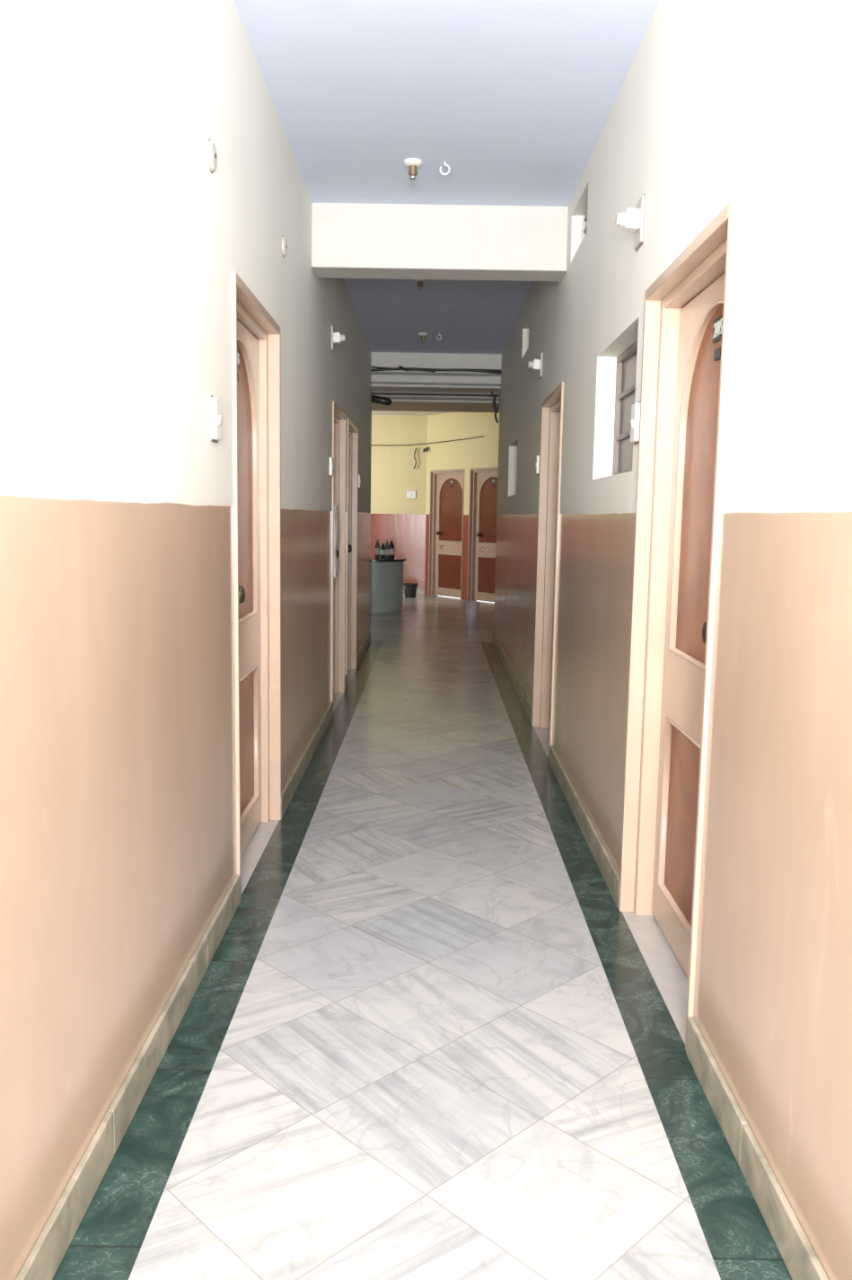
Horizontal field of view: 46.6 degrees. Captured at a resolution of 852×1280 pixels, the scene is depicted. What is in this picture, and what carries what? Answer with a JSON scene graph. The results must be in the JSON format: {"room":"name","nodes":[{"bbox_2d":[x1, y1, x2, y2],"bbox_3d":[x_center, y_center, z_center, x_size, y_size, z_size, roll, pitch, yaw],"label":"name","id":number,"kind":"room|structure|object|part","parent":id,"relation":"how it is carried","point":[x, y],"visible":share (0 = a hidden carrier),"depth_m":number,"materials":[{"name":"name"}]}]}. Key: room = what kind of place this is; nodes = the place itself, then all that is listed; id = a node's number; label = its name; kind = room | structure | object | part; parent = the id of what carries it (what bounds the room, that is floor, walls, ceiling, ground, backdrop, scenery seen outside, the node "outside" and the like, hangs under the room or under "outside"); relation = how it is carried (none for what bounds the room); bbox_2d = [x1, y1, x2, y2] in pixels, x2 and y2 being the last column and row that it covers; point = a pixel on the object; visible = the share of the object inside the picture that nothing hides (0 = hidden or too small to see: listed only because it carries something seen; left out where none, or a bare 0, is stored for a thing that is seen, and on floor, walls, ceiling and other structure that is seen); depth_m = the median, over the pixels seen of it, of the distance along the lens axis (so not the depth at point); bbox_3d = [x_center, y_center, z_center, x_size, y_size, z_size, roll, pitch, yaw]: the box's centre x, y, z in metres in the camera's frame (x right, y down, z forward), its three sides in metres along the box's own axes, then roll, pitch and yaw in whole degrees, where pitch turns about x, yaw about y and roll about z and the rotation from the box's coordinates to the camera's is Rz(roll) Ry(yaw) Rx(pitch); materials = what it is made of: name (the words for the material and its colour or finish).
{"room":"hotel corridor","nodes":[
{"label":"hotel corridor","id":0,"kind":"room"},
{"bbox_2d":[0,0,371,1279],"bbox_3d":[-0.754,-0.703,4.200,0.200,3.120,13.500,1,7,0],"label":"wall","id":1,"kind":"structure","parent":0,"point":[121,246],"depth_m":2.20,"materials":[{"name":"beige paint"}]},
{"bbox_2d":[15,631,370,1279],"bbox_3d":[-0.672,0.794,4.387,0.014,0.105,13.498,1,7,0],"label":"baseboard","id":2,"kind":"structure","parent":1,"relation":"attached to","point":[46,1256],"depth_m":2.29,"materials":[{"name":"stone"}]},
{"bbox_2d":[207,138,217,173],"bbox_3d":[-0.639,-1.453,2.966,0.017,0.094,0.094,1,7,0],"label":"junction box cover","id":3,"kind":"object","parent":1,"relation":"attached to","point":[212,157],"visible":1,"depth_m":2.94,"materials":[{"name":"beige plastic"}]},
{"bbox_2d":[210,395,222,442],"bbox_3d":[-0.646,-0.684,3.063,0.027,0.137,0.092,1,7,0],"label":"light switch","id":4,"kind":"object","parent":1,"relation":"attached to","point":[216,404],"visible":1,"depth_m":3.03,"materials":[{"name":"white plastic"}]},
{"bbox_2d":[237,343,254,815],"bbox_3d":[-0.722,-0.177,3.934,0.116,2.120,0.876,1,7,0],"label":"panel","id":5,"kind":"object","parent":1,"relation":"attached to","point":[244,409],"depth_m":4.11,"materials":[{"name":"brown wood"}]},
{"bbox_2d":[237,349,239,381],"bbox_3d":[-0.734,-1.065,3.822,0.006,0.120,0.124,1,7,0],"label":"plate","id":6,"kind":"object","parent":5,"relation":"attached to","point":[238,351],"visible":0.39,"depth_m":3.85,"materials":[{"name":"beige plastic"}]},
{"bbox_2d":[237,352,239,364],"bbox_3d":[-0.731,-1.091,3.819,0.004,0.043,0.089,1,7,0],"label":"number","id":7,"kind":"object","parent":6,"relation":"attached to","point":[238,354],"visible":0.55,"depth_m":3.84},
{"bbox_3d":[-0.707,-0.166,3.624,0.084,0.068,0.068,1,7,0],"label":"knob","id":8,"kind":"part","parent":5,"relation":"part of","materials":[{"name":"black metal"}]},
{"bbox_2d":[237,318,261,856],"bbox_3d":[-0.748,-0.177,3.934,0.026,2.120,0.876,1,7,0],"label":"leaf","id":9,"kind":"object","parent":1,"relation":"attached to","point":[249,629],"visible":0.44,"depth_m":4.22,"materials":[{"name":"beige wood"}]},
{"bbox_2d":[237,336,258,623],"bbox_3d":[-0.728,-0.619,3.878,0.012,1.102,0.718,1,7,0],"label":"bead","id":10,"kind":"object","parent":9,"relation":"attached to","point":[240,339],"visible":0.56,"depth_m":4.21,"materials":[{"name":"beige wood"}]},
{"bbox_2d":[239,664,259,825],"bbox_3d":[-0.746,0.447,4.012,0.012,0.594,0.714,1,7,0],"label":"bead","id":11,"kind":"object","parent":9,"relation":"attached to","point":[256,666],"visible":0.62,"depth_m":4.34,"materials":[{"name":"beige wood"}]},
{"bbox_2d":[231,271,281,899],"bbox_3d":[-0.733,-0.205,3.930,0.162,2.200,0.980,1,7,0],"label":"frame","id":12,"kind":"object","parent":1,"relation":"attached to","point":[247,308],"visible":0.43,"depth_m":4.34,"materials":[{"name":"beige wood"}]},
{"bbox_2d":[281,235,287,257],"bbox_3d":[-0.627,-1.748,4.390,0.017,0.094,0.094,1,7,0],"label":"junction box cover","id":13,"kind":"object","parent":1,"relation":"attached to","point":[284,240],"visible":1,"depth_m":4.37,"materials":[{"name":"beige plastic"}]},
{"bbox_2d":[328,456,334,476],"bbox_3d":[-0.622,-1.143,6.513,0.027,0.132,0.087,1,7,0],"label":"light switch","id":14,"kind":"object","parent":1,"relation":"attached to","point":[331,459],"visible":1,"depth_m":6.48,"materials":[{"name":"white plastic"}]},
{"bbox_2d":[333,505,338,578],"bbox_3d":[-0.638,-0.685,6.873,0.052,0.500,0.200,1,7,0],"label":"hanging cloth","id":15,"kind":"object","parent":1,"relation":"hanging from","point":[336,532],"visible":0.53,"depth_m":6.82,"materials":[{"name":"grey fabric"}]},
{"bbox_2d":[331,325,345,353],"bbox_3d":[-0.577,-1.986,6.527,0.089,0.162,0.122,1,7,0],"label":"holder","id":16,"kind":"object","parent":1,"relation":"attached to","point":[337,338],"visible":1,"depth_m":6.50,"materials":[{"name":"beige plastic"}]},
{"bbox_2d":[340,334,345,341],"bbox_3d":[-0.551,-1.996,6.526,0.036,0.050,0.048,1,7,0],"label":"socket","id":17,"kind":"object","parent":16,"relation":"attached to","point":[342,336],"depth_m":6.51,"materials":[{"name":"beige plastic"}]},
{"bbox_2d":[331,401,346,701],"bbox_3d":[-0.711,-0.595,7.227,0.162,2.150,0.960,1,7,0],"label":"frame","id":18,"kind":"object","parent":1,"relation":"attached to","point":[339,417],"visible":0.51,"depth_m":7.65,"materials":[{"name":"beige wood"}]},
{"bbox_2d":[345,418,358,674],"bbox_3d":[-0.703,-0.743,8.403,0.162,2.150,0.990,1,7,0],"label":"frame","id":19,"kind":"object","parent":1,"relation":"attached to","point":[352,468],"visible":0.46,"depth_m":8.83,"materials":[{"name":"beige wood"}]},
{"bbox_2d":[357,474,361,488],"bbox_3d":[-0.606,-1.446,8.994,0.027,0.132,0.087,1,7,0],"label":"light switch","id":20,"kind":"object","parent":1,"relation":"attached to","point":[359,475],"visible":0.94,"depth_m":8.96,"materials":[{"name":"white plastic"}]},
{"bbox_2d":[370,352,502,391],"bbox_3d":[0.111,-2.965,10.688,1.393,0.485,0.250,1,7,0],"label":"beam","id":21,"kind":"structure","parent":1,"relation":"attached to","point":[384,359],"depth_m":10.57,"materials":[{"name":"paint"}]},
{"bbox_2d":[370,365,502,468],"bbox_3d":[-0.739,-2.978,14.025,6.180,0.787,6.494,3,8,18],"label":"overhead cables","id":22,"kind":"object","parent":1,"relation":"attached to","point":[381,400],"visible":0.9,"depth_m":10.55,"materials":[{"name":"black plastic"}]},
{"bbox_2d":[311,203,568,281],"bbox_3d":[0.075,-2.295,5.481,1.393,0.515,0.250,1,7,0],"label":"beam","id":23,"kind":"structure","parent":1,"relation":"attached to","point":[349,240],"depth_m":5.37,"materials":[{"name":"paint"}]},
{"bbox_3d":[-0.761,-0.716,8.407,0.028,2.070,0.886,1,7,0],"label":"panel","id":24,"kind":"object","parent":1,"relation":"attached to","visible":0},
{"bbox_2d":[348,544,352,552],"bbox_3d":[-0.698,-0.807,8.710,0.084,0.068,0.068,1,7,0],"label":"handle","id":25,"kind":"object","parent":24,"relation":"attached to","point":[349,545],"visible":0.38,"depth_m":8.69,"materials":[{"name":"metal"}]},
{"bbox_2d":[370,414,427,588],"bbox_3d":[-2.438,-2.401,17.454,4.880,3.120,0.200,1,7,0],"label":"wall","id":26,"kind":"structure","parent":0,"point":[395,516],"depth_m":17.31,"materials":[{"name":"yellow paint"}]},
{"bbox_2d":[406,490,416,498],"bbox_3d":[-0.255,-2.547,17.306,0.172,0.142,0.027,1,7,0],"label":"switchboard","id":27,"kind":"object","parent":26,"relation":"attached to","point":[410,494],"visible":1,"depth_m":17.30,"materials":[{"name":"white plastic"}]},
{"bbox_2d":[403,588,424,594],"bbox_3d":[-2.463,-0.894,17.535,4.880,0.110,0.015,1,7,0],"label":"baseboard","id":28,"kind":"structure","parent":26,"relation":"attached to","point":[419,591],"depth_m":17.52,"materials":[{"name":"stone"}]},
{"bbox_2d":[371,410,450,415],"bbox_3d":[-1.472,-3.625,14.219,7.200,0.150,6.900,1,7,0],"label":"ceiling","id":29,"kind":"structure","parent":0,"point":[374,412],"depth_m":16.77,"materials":[{"name":"paint"}]},
{"bbox_2d":[371,388,500,412],"bbox_3d":[-1.508,-3.148,12.465,6.760,0.360,1.100,1,7,0],"label":"beam","id":30,"kind":"structure","parent":29,"relation":"attached to","point":[397,404],"depth_m":12.02,"materials":[{"name":"paint"}]},
{"bbox_2d":[52,594,793,1279],"bbox_3d":[-1.571,0.443,7.878,7.200,0.100,20.500,1,7,0],"label":"floor","id":31,"kind":"structure","parent":0,"point":[427,1036],"depth_m":2.58,"materials":[{"name":"stone"}]},
{"bbox_2d":[370,556,406,612],"bbox_3d":[-1.337,-0.838,14.619,2.080,0.765,0.960,1,7,0],"label":"counter","id":32,"kind":"object","parent":31,"relation":"on","point":[386,575],"depth_m":14.24,"materials":[{"name":"grey laminate"}]},
{"bbox_2d":[374,538,379,558],"bbox_3d":[-0.710,-1.337,14.401,0.076,0.300,0.076,1,7,0],"label":"bottle","id":33,"kind":"object","parent":32,"relation":"on","point":[377,544],"visible":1,"depth_m":14.38,"materials":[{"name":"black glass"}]},
{"bbox_2d":[380,541,384,557],"bbox_3d":[-0.639,-1.337,14.652,0.076,0.240,0.076,1,7,0],"label":"bottle","id":34,"kind":"object","parent":32,"relation":"on","point":[383,542],"visible":0.75,"depth_m":14.63,"materials":[{"name":"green glass"}]},
{"bbox_2d":[384,539,389,558],"bbox_3d":[-0.570,-1.320,14.402,0.076,0.270,0.076,1,7,0],"label":"bottle","id":35,"kind":"object","parent":32,"relation":"on","point":[386,547],"visible":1,"depth_m":14.38,"materials":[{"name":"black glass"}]},
{"bbox_2d":[388,538,394,558],"bbox_3d":[-0.509,-1.341,14.500,0.092,0.290,0.092,1,7,0],"label":"bottle","id":36,"kind":"object","parent":32,"relation":"on","point":[392,545],"visible":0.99,"depth_m":14.47,"materials":[{"name":"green glass"}]},
{"bbox_2d":[403,582,418,598],"bbox_3d":[-0.266,-0.847,16.929,0.262,0.240,0.254,1,7,0],"label":"bucket","id":37,"kind":"object","parent":31,"relation":"on","point":[410,588],"visible":0.99,"depth_m":16.85,"materials":[{"name":"black plastic"}]},
{"bbox_2d":[463,601,479,621],"bbox_3d":[0.614,-0.387,13.352,0.220,0.250,0.212,1,7,0],"label":"bucket","id":38,"kind":"object","parent":31,"relation":"on","point":[472,608],"visible":1,"depth_m":13.28,"materials":[{"name":"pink plastic"}]},
{"bbox_2d":[344,278,533,353],"bbox_3d":[0.097,-2.823,8.060,1.393,0.150,5.000,1,7,0],"label":"ceiling","id":39,"kind":"structure","parent":0,"point":[470,316],"depth_m":8.45,"materials":[{"name":"paint"}]},
{"bbox_2d":[414,279,426,290],"bbox_3d":[-0.041,-2.604,7.232,0.090,0.083,0.090,1,7,0],"label":"holder","id":40,"kind":"object","parent":39,"relation":"attached to","point":[420,285],"depth_m":7.22,"materials":[{"name":"gold metal"}]},
{"bbox_2d":[418,332,428,342],"bbox_3d":[-0.027,-2.879,9.415,0.090,0.083,0.090,1,7,0],"label":"holder","id":41,"kind":"object","parent":39,"relation":"attached to","point":[423,335],"depth_m":9.40,"materials":[{"name":"white plastic"}]},
{"bbox_2d":[233,0,660,206],"bbox_3d":[0.050,-1.925,1.320,1.393,0.150,8.100,1,7,0],"label":"ceiling","id":42,"kind":"structure","parent":0,"point":[517,98],"depth_m":3.89,"materials":[{"name":"paint"}]},
{"bbox_2d":[403,158,423,180],"bbox_3d":[-0.063,-2.236,4.708,0.090,0.083,0.090,1,7,0],"label":"holder","id":43,"kind":"object","parent":42,"relation":"attached to","point":[412,163],"depth_m":4.69,"materials":[{"name":"white plastic"}]},
{"bbox_2d":[440,161,450,175],"bbox_3d":[0.091,-2.245,4.706,0.052,0.060,0.009,1,7,0],"label":"ceiling hook","id":44,"kind":"object","parent":42,"relation":"attached to","point":[445,164],"depth_m":4.70,"materials":[{"name":"white metal"}]},
{"bbox_2d":[424,412,499,600],"bbox_3d":[1.042,-2.169,16.071,0.200,3.120,3.300,-4,9,-35],"label":"wall","id":45,"kind":"structure","parent":0,"point":[482,452],"depth_m":16.47,"materials":[{"name":"yellow paint"}]},
{"bbox_2d":[428,468,464,600],"bbox_3d":[0.399,-1.817,16.958,0.162,2.180,0.960,-4,9,-35],"label":"frame","id":46,"kind":"object","parent":45,"relation":"attached to","point":[434,473],"visible":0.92,"depth_m":17.25,"materials":[{"name":"beige wood"}]},
{"bbox_2d":[434,473,463,598],"bbox_3d":[0.430,-1.792,16.984,0.026,2.100,0.856,-4,9,-35],"label":"leaf","id":47,"kind":"object","parent":45,"relation":"attached to","point":[453,548],"visible":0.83,"depth_m":17.14,"materials":[{"name":"beige wood"}]},
{"bbox_2d":[437,554,461,590],"bbox_3d":[0.410,-1.177,17.055,0.014,0.594,0.694,-4,9,-35],"label":"bead","id":48,"kind":"object","parent":47,"relation":"attached to","point":[445,554],"visible":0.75,"depth_m":17.22,"materials":[{"name":"beige wood"}]},
{"bbox_2d":[438,477,463,541],"bbox_3d":[0.427,-2.233,16.922,0.013,1.082,0.698,-4,9,-35],"label":"bead","id":49,"kind":"object","parent":47,"relation":"attached to","point":[449,478],"visible":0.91,"depth_m":17.09,"materials":[{"name":"beige wood"}]},
{"bbox_2d":[439,478,462,589],"bbox_3d":[0.444,-1.793,16.995,0.029,2.100,0.856,-4,9,-35],"label":"panel","id":50,"kind":"object","parent":45,"relation":"attached to","point":[451,498],"visible":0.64,"depth_m":16.99,"materials":[{"name":"brown wood"}]},
{"bbox_2d":[467,467,498,600],"bbox_3d":[1.050,-1.693,16.055,0.162,2.180,0.960,-4,9,-35],"label":"frame","id":51,"kind":"object","parent":45,"relation":"attached to","point":[473,472],"visible":0.52,"depth_m":16.38,"materials":[{"name":"beige wood"}]},
{"bbox_2d":[474,471,498,602],"bbox_3d":[1.081,-1.667,16.081,0.026,2.100,0.856,-4,9,-35],"label":"leaf","id":52,"kind":"object","parent":45,"relation":"attached to","point":[489,551],"visible":0.54,"depth_m":16.29,"materials":[{"name":"beige wood"}]},
{"bbox_2d":[476,556,491,593],"bbox_3d":[1.061,-1.052,16.152,0.013,0.594,0.694,-4,9,-35],"label":"bead","id":53,"kind":"object","parent":52,"relation":"attached to","point":[478,557],"visible":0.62,"depth_m":16.39,"materials":[{"name":"beige wood"}]},
{"bbox_2d":[478,476,497,543],"bbox_3d":[1.078,-2.108,16.019,0.013,1.082,0.698,-4,9,-35],"label":"bead","id":54,"kind":"object","parent":52,"relation":"attached to","point":[491,476],"visible":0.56,"depth_m":16.25,"materials":[{"name":"beige wood"}]},
{"bbox_2d":[478,476,497,593],"bbox_3d":[1.095,-1.669,16.092,0.029,2.100,0.856,-4,9,-35],"label":"panel","id":55,"kind":"object","parent":45,"relation":"attached to","point":[489,497],"visible":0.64,"depth_m":16.17,"materials":[{"name":"brown wood"}]},
{"bbox_2d":[494,0,851,1279],"bbox_3d":[0.838,-0.676,4.193,0.200,3.120,13.500,1,7,0],"label":"wall","id":56,"kind":"structure","parent":0,"point":[719,102],"depth_m":2.18,"materials":[{"name":"beige paint"}]},
{"bbox_2d":[528,352,543,379],"bbox_3d":[0.725,-1.825,6.579,0.089,0.162,0.122,1,7,0],"label":"holder","id":57,"kind":"object","parent":56,"relation":"attached to","point":[536,364],"visible":1,"depth_m":6.55,"materials":[{"name":"beige plastic"}]},
{"bbox_2d":[528,360,533,368],"bbox_3d":[0.699,-1.835,6.578,0.036,0.050,0.048,1,7,0],"label":"socket","id":58,"kind":"object","parent":57,"relation":"attached to","point":[531,363],"depth_m":6.56,"materials":[{"name":"beige plastic"}]},
{"bbox_2d":[535,454,540,475],"bbox_3d":[0.745,-1.175,6.620,0.027,0.132,0.087,1,7,0],"label":"light switch","id":59,"kind":"object","parent":56,"relation":"attached to","point":[537,463],"visible":0.99,"depth_m":6.58,"materials":[{"name":"white plastic"}]},
{"bbox_2d":[532,381,564,761],"bbox_3d":[0.812,-0.416,6.050,0.162,2.140,1.000,1,7,0],"label":"frame","id":60,"kind":"object","parent":56,"relation":"attached to","point":[552,405],"visible":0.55,"depth_m":6.48,"materials":[{"name":"beige wood"}]},
{"bbox_2d":[548,412,560,727],"bbox_3d":[0.850,-0.388,6.053,0.026,2.060,0.896,1,7,0],"label":"leaf","id":61,"kind":"object","parent":56,"relation":"attached to","point":[560,412],"visible":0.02,"depth_m":6.46,"materials":[{"name":"beige wood"}]},
{"bbox_2d":[550,619,554,702],"bbox_3d":[0.828,0.207,6.128,0.012,0.594,0.734,1,7,0],"label":"bead","id":62,"kind":"object","parent":61,"relation":"attached to","point":[553,620],"visible":0.12,"depth_m":6.49,"materials":[{"name":"beige wood"}]},
{"bbox_2d":[554,470,558,584],"bbox_3d":[0.845,-0.829,5.998,0.012,1.042,0.738,1,7,0],"label":"bead","id":63,"kind":"object","parent":61,"relation":"attached to","point":[558,471],"visible":0.04,"depth_m":6.38,"materials":[{"name":"beige wood"}]},
{"bbox_2d":[583,213,587,234],"bbox_3d":[0.846,-2.081,4.948,0.038,0.209,0.550,1,7,0],"label":"louvres","id":64,"kind":"object","parent":56,"relation":"attached to","point":[586,217],"visible":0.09,"depth_m":5.18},
{"bbox_2d":[612,339,637,475],"bbox_3d":[0.846,-0.918,3.915,0.040,0.530,0.870,1,7,0],"label":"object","id":65,"kind":"object","parent":56,"relation":"in","point":[632,348],"visible":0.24,"depth_m":4.30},
{"bbox_2d":[617,351,636,472],"bbox_3d":[0.851,-0.918,3.915,0.010,0.530,0.870,1,7,0],"label":"pane","id":66,"kind":"object","parent":56,"relation":"attached to","point":[630,365],"visible":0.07,"depth_m":4.17,"materials":[{"name":"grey glass"}]},
{"bbox_2d":[615,193,646,251],"bbox_3d":[0.704,-1.449,3.431,0.089,0.162,0.122,1,7,0],"label":"holder","id":67,"kind":"object","parent":56,"relation":"attached to","point":[632,220],"visible":1,"depth_m":3.40,"materials":[{"name":"beige plastic"}]},
{"bbox_2d":[615,211,626,227],"bbox_3d":[0.678,-1.459,3.430,0.036,0.050,0.048,1,7,0],"label":"socket","id":68,"kind":"object","parent":67,"relation":"attached to","point":[621,221],"depth_m":3.41,"materials":[{"name":"beige plastic"}]},
{"bbox_2d":[630,401,640,444],"bbox_3d":[0.722,-0.752,3.423,0.027,0.142,0.087,1,7,0],"label":"light switch","id":69,"kind":"object","parent":56,"relation":"attached to","point":[635,408],"visible":0.91,"depth_m":3.39,"materials":[{"name":"white plastic"}]},
{"bbox_2d":[492,633,829,1279],"bbox_3d":[0.707,0.818,4.381,0.014,0.105,13.498,1,7,0],"label":"baseboard","id":70,"kind":"structure","parent":56,"relation":"attached to","point":[798,1253],"depth_m":2.21,"materials":[{"name":"stone"}]},
{"bbox_2d":[618,200,736,1050],"bbox_3d":[0.790,-0.034,2.954,0.162,2.155,0.960,1,7,0],"label":"frame","id":71,"kind":"object","parent":56,"relation":"attached to","point":[710,255],"visible":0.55,"depth_m":3.33,"materials":[{"name":"beige wood"}]},
{"bbox_2d":[652,273,725,978],"bbox_3d":[0.829,-0.005,2.957,0.026,2.075,0.856,1,7,0],"label":"leaf","id":72,"kind":"object","parent":56,"relation":"attached to","point":[683,680],"visible":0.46,"depth_m":3.22,"materials":[{"name":"beige wood"}]},
{"bbox_2d":[657,716,700,937],"bbox_3d":[0.807,0.597,3.033,0.012,0.594,0.694,1,7,0],"label":"bead","id":73,"kind":"object","parent":72,"relation":"attached to","point":[666,718],"visible":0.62,"depth_m":3.35,"materials":[{"name":"beige wood"}]},
{"bbox_2d":[669,299,723,670],"bbox_3d":[0.824,-0.447,2.901,0.012,1.057,0.698,1,7,0],"label":"bead","id":74,"kind":"object","parent":72,"relation":"attached to","point":[720,301],"visible":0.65,"depth_m":3.22,"materials":[{"name":"beige wood"}]},
{"bbox_2d":[664,304,723,926],"bbox_3d":[0.803,-0.006,2.957,0.116,2.075,0.856,1,7,0],"label":"panel","id":75,"kind":"object","parent":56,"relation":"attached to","point":[701,428],"depth_m":3.09,"materials":[{"name":"brown wood"}]},
{"bbox_3d":[0.786,-0.019,2.655,0.084,0.068,0.068,1,7,0],"label":"knob","id":76,"kind":"part","parent":75,"relation":"part of","materials":[{"name":"black metal"}]},
{"bbox_2d":[712,314,723,361],"bbox_3d":[0.844,-0.871,2.848,0.006,0.120,0.124,1,7,0],"label":"plate","id":77,"kind":"object","parent":75,"relation":"attached to","point":[718,352],"visible":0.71,"depth_m":2.85,"materials":[{"name":"grey metal"}]},
{"bbox_2d":[713,317,723,338],"bbox_3d":[0.842,-0.897,2.845,0.004,0.043,0.087,1,7,0],"label":"number","id":78,"kind":"object","parent":77,"relation":"attached to","point":[717,326],"visible":0.94,"depth_m":2.84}
]}

